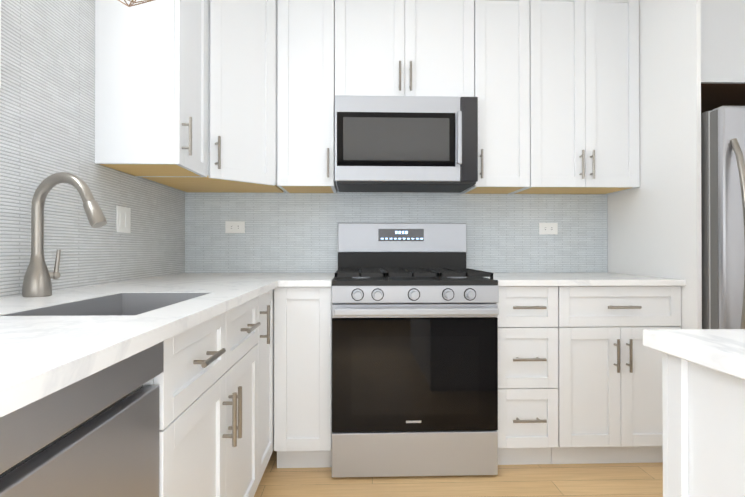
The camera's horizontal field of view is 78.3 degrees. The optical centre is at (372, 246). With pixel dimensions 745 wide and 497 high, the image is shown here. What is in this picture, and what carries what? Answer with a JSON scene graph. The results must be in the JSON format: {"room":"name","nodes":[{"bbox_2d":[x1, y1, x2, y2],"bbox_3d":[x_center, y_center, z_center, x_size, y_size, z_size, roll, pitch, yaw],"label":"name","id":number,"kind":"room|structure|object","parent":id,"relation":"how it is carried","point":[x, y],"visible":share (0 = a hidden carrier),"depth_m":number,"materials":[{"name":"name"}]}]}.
{"room":"kitchen","nodes":[
{"label":"kitchen","id":0,"kind":"room"},
{"bbox_2d":[254,450,662,496],"bbox_3d":[0.716,1.089,0.097,3.810,0.060,5.670,0,0,-2],"label":"floor","id":1,"kind":"structure","parent":0,"point":[596,480],"depth_m":2.07,"materials":[{"name":"brown wood"}]},
{"bbox_2d":[0,341,163,496],"bbox_3d":[-0.739,0.621,0.614,0.652,0.883,0.602,0,0,-2],"label":"dishwasher","id":2,"kind":"object","parent":1,"relation":"on","point":[96,434],"visible":0.73,"depth_m":0.69,"materials":[{"name":"silver metal"}]},
{"bbox_2d":[143,297,260,496],"bbox_3d":[-0.743,0.624,1.362,0.689,0.885,0.885,0,0,-2],"label":"base cabinet","id":3,"kind":"object","parent":1,"relation":"on","point":[206,380],"visible":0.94,"depth_m":1.25,"materials":[{"name":"white wood"}]},
{"bbox_2d":[258,289,273,484],"bbox_3d":[-0.772,0.629,2.287,0.689,0.885,0.962,0,0,-2],"label":"base cabinet","id":4,"kind":"object","parent":1,"relation":"on","point":[266,377],"visible":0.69,"depth_m":1.99,"materials":[{"name":"white wood"}]},
{"bbox_2d":[0,273,334,416],"bbox_3d":[-0.633,0.167,1.545,0.920,0.029,2.459,0,0,-2],"label":"countertop","id":5,"kind":"structure","parent":4,"relation":"on","point":[41,357],"depth_m":0.87,"materials":[{"name":"white stone"}]},
{"bbox_2d":[22,172,106,296],"bbox_3d":[-0.926,-0.037,1.386,0.272,0.376,0.115,0,0,-2],"label":"faucet","id":6,"kind":"object","parent":5,"relation":"on","point":[38,277],"visible":1,"depth_m":1.38,"materials":[{"name":"silver metal"}]},
{"bbox_2d":[0,293,208,315],"bbox_3d":[-0.674,0.276,1.256,0.300,0.248,0.533,0,0,-2],"label":"sink bowl","id":7,"kind":"object","parent":5,"relation":"in","point":[128,304],"visible":0.04,"depth_m":1.47,"materials":[{"name":"metal"}]},
{"bbox_2d":[274,286,332,467],"bbox_3d":[-0.335,0.630,2.458,0.270,0.885,0.648,0,0,-2],"label":"base cabinet","id":8,"kind":"object","parent":1,"relation":"on","point":[302,377],"visible":0.92,"depth_m":2.14,"materials":[{"name":"white wood"}]},
{"bbox_2d":[332,223,498,477],"bbox_3d":[0.187,0.464,2.414,0.768,1.216,0.748,0,0,-2],"label":"range","id":9,"kind":"object","parent":1,"relation":"on","point":[415,311],"visible":1,"depth_m":2.10,"materials":[{"name":"silver metal"}]},
{"bbox_2d":[496,286,557,464],"bbox_3d":[0.723,0.630,2.470,0.303,0.885,0.688,0,0,-2],"label":"base cabinet","id":10,"kind":"object","parent":1,"relation":"on","point":[527,430],"visible":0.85,"depth_m":2.17,"materials":[{"name":"white wood"}]},
{"bbox_2d":[551,286,680,463],"bbox_3d":[1.174,0.630,2.484,0.596,0.885,0.689,0,0,-2],"label":"base cabinet","id":11,"kind":"object","parent":1,"relation":"on","point":[610,403],"visible":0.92,"depth_m":2.19,"materials":[{"name":"white wood"}]},
{"bbox_2d":[485,272,685,285],"bbox_3d":[1.022,0.172,2.487,0.900,0.029,0.678,0,0,-2],"label":"countertop","id":12,"kind":"structure","parent":11,"relation":"on","point":[567,279],"depth_m":2.17,"materials":[{"name":"white stone"}]},
{"bbox_2d":[607,0,701,328],"bbox_3d":[1.484,-0.168,2.472,0.020,2.480,0.757,0,0,-2],"label":"wall","id":13,"kind":"structure","parent":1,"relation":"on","point":[654,223],"depth_m":2.29,"materials":[{"name":"white paint"}]},
{"bbox_2d":[662,353,744,496],"bbox_3d":[1.006,0.617,0.122,0.947,0.886,1.398,0,0,-2],"label":"base cabinet","id":14,"kind":"object","parent":1,"relation":"on","point":[703,382],"depth_m":0.73,"materials":[{"name":"white wood"}]},
{"bbox_2d":[643,329,744,384],"bbox_3d":[1.013,0.159,0.111,1.015,0.030,1.450,0,0,-2],"label":"countertop","id":15,"kind":"structure","parent":14,"relation":"on","point":[721,351],"depth_m":0.71,"materials":[{"name":"white stone"}]},
{"bbox_2d":[701,106,744,328],"bbox_3d":[1.958,0.227,2.370,0.886,1.690,0.912,0,0,-2],"label":"fridge","id":16,"kind":"object","parent":1,"relation":"on","point":[723,203],"visible":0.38,"depth_m":2.00,"materials":[{"name":"silver metal"}]},
{"bbox_3d":[0.630,-0.171,2.881,3.810,2.490,0.112,0,0,-2],"label":"wall","id":17,"kind":"structure","parent":0,"visible":0},
{"bbox_2d":[142,0,282,192],"bbox_3d":[-0.818,-0.868,2.470,0.607,1.080,0.611,0,0,-2],"label":"upper cabinet","id":18,"kind":"object","parent":17,"relation":"attached to","point":[242,106],"visible":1,"depth_m":2.32,"materials":[{"name":"white wood"}]},
{"bbox_2d":[277,0,336,192],"bbox_3d":[-0.364,-0.867,2.604,0.305,1.080,0.371,0,0,-2],"label":"upper cabinet","id":19,"kind":"object","parent":17,"relation":"attached to","point":[305,96],"visible":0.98,"depth_m":2.47,"materials":[{"name":"white wood"}]},
{"bbox_2d":[185,189,607,272],"bbox_3d":[0.164,-0.071,2.806,2.594,0.570,0.008,0,0,-2],"label":"wall tile","id":20,"kind":"structure","parent":17,"relation":"attached to","point":[285,232],"depth_m":2.80,"materials":[{"name":"tile"}]},
{"bbox_2d":[225,221,244,232],"bbox_3d":[-0.832,-0.118,2.768,0.116,0.072,0.007,0,0,-2],"label":"outlet","id":21,"kind":"object","parent":20,"relation":"attached to","point":[234,226],"visible":1,"depth_m":2.77,"materials":[{"name":"white plastic"}]},
{"bbox_2d":[539,223,557,234],"bbox_3d":[1.087,-0.112,2.827,0.116,0.072,0.007,0,0,-2],"label":"outlet","id":22,"kind":"object","parent":20,"relation":"attached to","point":[548,228],"visible":1,"depth_m":2.83,"materials":[{"name":"white plastic"}]},
{"bbox_2d":[335,0,473,96],"bbox_3d":[0.171,-1.101,2.622,0.761,0.612,0.371,0,0,-2],"label":"upper cabinet","id":23,"kind":"object","parent":17,"relation":"attached to","point":[404,47],"visible":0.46,"depth_m":2.48,"materials":[{"name":"white wood"}]},
{"bbox_2d":[335,95,477,192],"bbox_3d":[0.174,-0.563,2.580,0.756,0.461,0.449,0,0,-2],"label":"microwave","id":24,"kind":"object","parent":23,"relation":"attached to","point":[428,144],"visible":1,"depth_m":2.40,"materials":[{"name":"silver metal"}]},
{"bbox_2d":[461,0,529,193],"bbox_3d":[0.704,-0.867,2.637,0.303,1.080,0.371,0,0,-2],"label":"upper cabinet","id":25,"kind":"object","parent":17,"relation":"attached to","point":[502,60],"visible":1,"depth_m":2.50,"materials":[{"name":"white wood"}]},
{"bbox_2d":[512,0,639,193],"bbox_3d":[1.162,-0.867,2.651,0.608,1.080,0.371,0,0,-2],"label":"upper cabinet","id":26,"kind":"object","parent":17,"relation":"attached to","point":[584,98],"visible":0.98,"depth_m":2.51,"materials":[{"name":"white wood"}]},
{"bbox_2d":[701,0,744,112],"bbox_3d":[1.965,-1.103,2.530,0.940,0.610,0.681,0,0,-2],"label":"upper cabinet","id":27,"kind":"object","parent":17,"relation":"attached to","point":[722,52],"visible":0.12,"depth_m":2.23,"materials":[{"name":"white"}]},
{"bbox_3d":[-1.117,-0.186,0.047,0.122,2.490,5.670,0,0,-2],"label":"wall","id":28,"kind":"structure","parent":0,"visible":0},
{"bbox_2d":[0,0,0,87],"bbox_3d":[-1.061,-0.877,0.841,0.021,0.840,0.945,0,0,-2],"label":"window","id":29,"kind":"structure","parent":28,"relation":"in","point":[0,43],"depth_m":1.31,"materials":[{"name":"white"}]},
{"bbox_2d":[0,0,184,297],"bbox_3d":[-1.092,-0.609,1.341,0.008,1.630,2.850,0,0,-2],"label":"wall tiles","id":30,"kind":"structure","parent":28,"relation":"attached to","point":[47,108],"depth_m":1.63,"materials":[{"name":"grey tile"}]},
{"bbox_2d":[116,206,130,232],"bbox_3d":[-1.105,-0.120,2.033,0.008,0.116,0.116,0,0,-2],"label":"light switch","id":31,"kind":"object","parent":30,"relation":"attached to","point":[123,219],"visible":1,"depth_m":2.02,"materials":[{"name":"white plastic"}]},
{"bbox_2d":[95,0,207,176],"bbox_3d":[-0.922,-0.870,1.995,0.371,1.080,0.345,0,0,-2],"label":"upper cabinet","id":32,"kind":"object","parent":28,"relation":"attached to","point":[151,75],"visible":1,"depth_m":1.82,"materials":[{"name":"white wood"}]},
{"bbox_3d":[0.716,-1.471,0.111,3.810,0.080,5.670,0,0,-2],"label":"ceiling","id":33,"kind":"structure","parent":0,"visible":0},
{"bbox_2d":[118,0,153,6],"bbox_3d":[-0.734,-1.073,1.379,0.209,0.700,0.199,0,0,-2],"label":"pendant light","id":34,"kind":"object","parent":33,"relation":"hanging from","point":[132,2],"visible":1,"depth_m":1.40,"materials":[{"name":"brown"}]}
]}

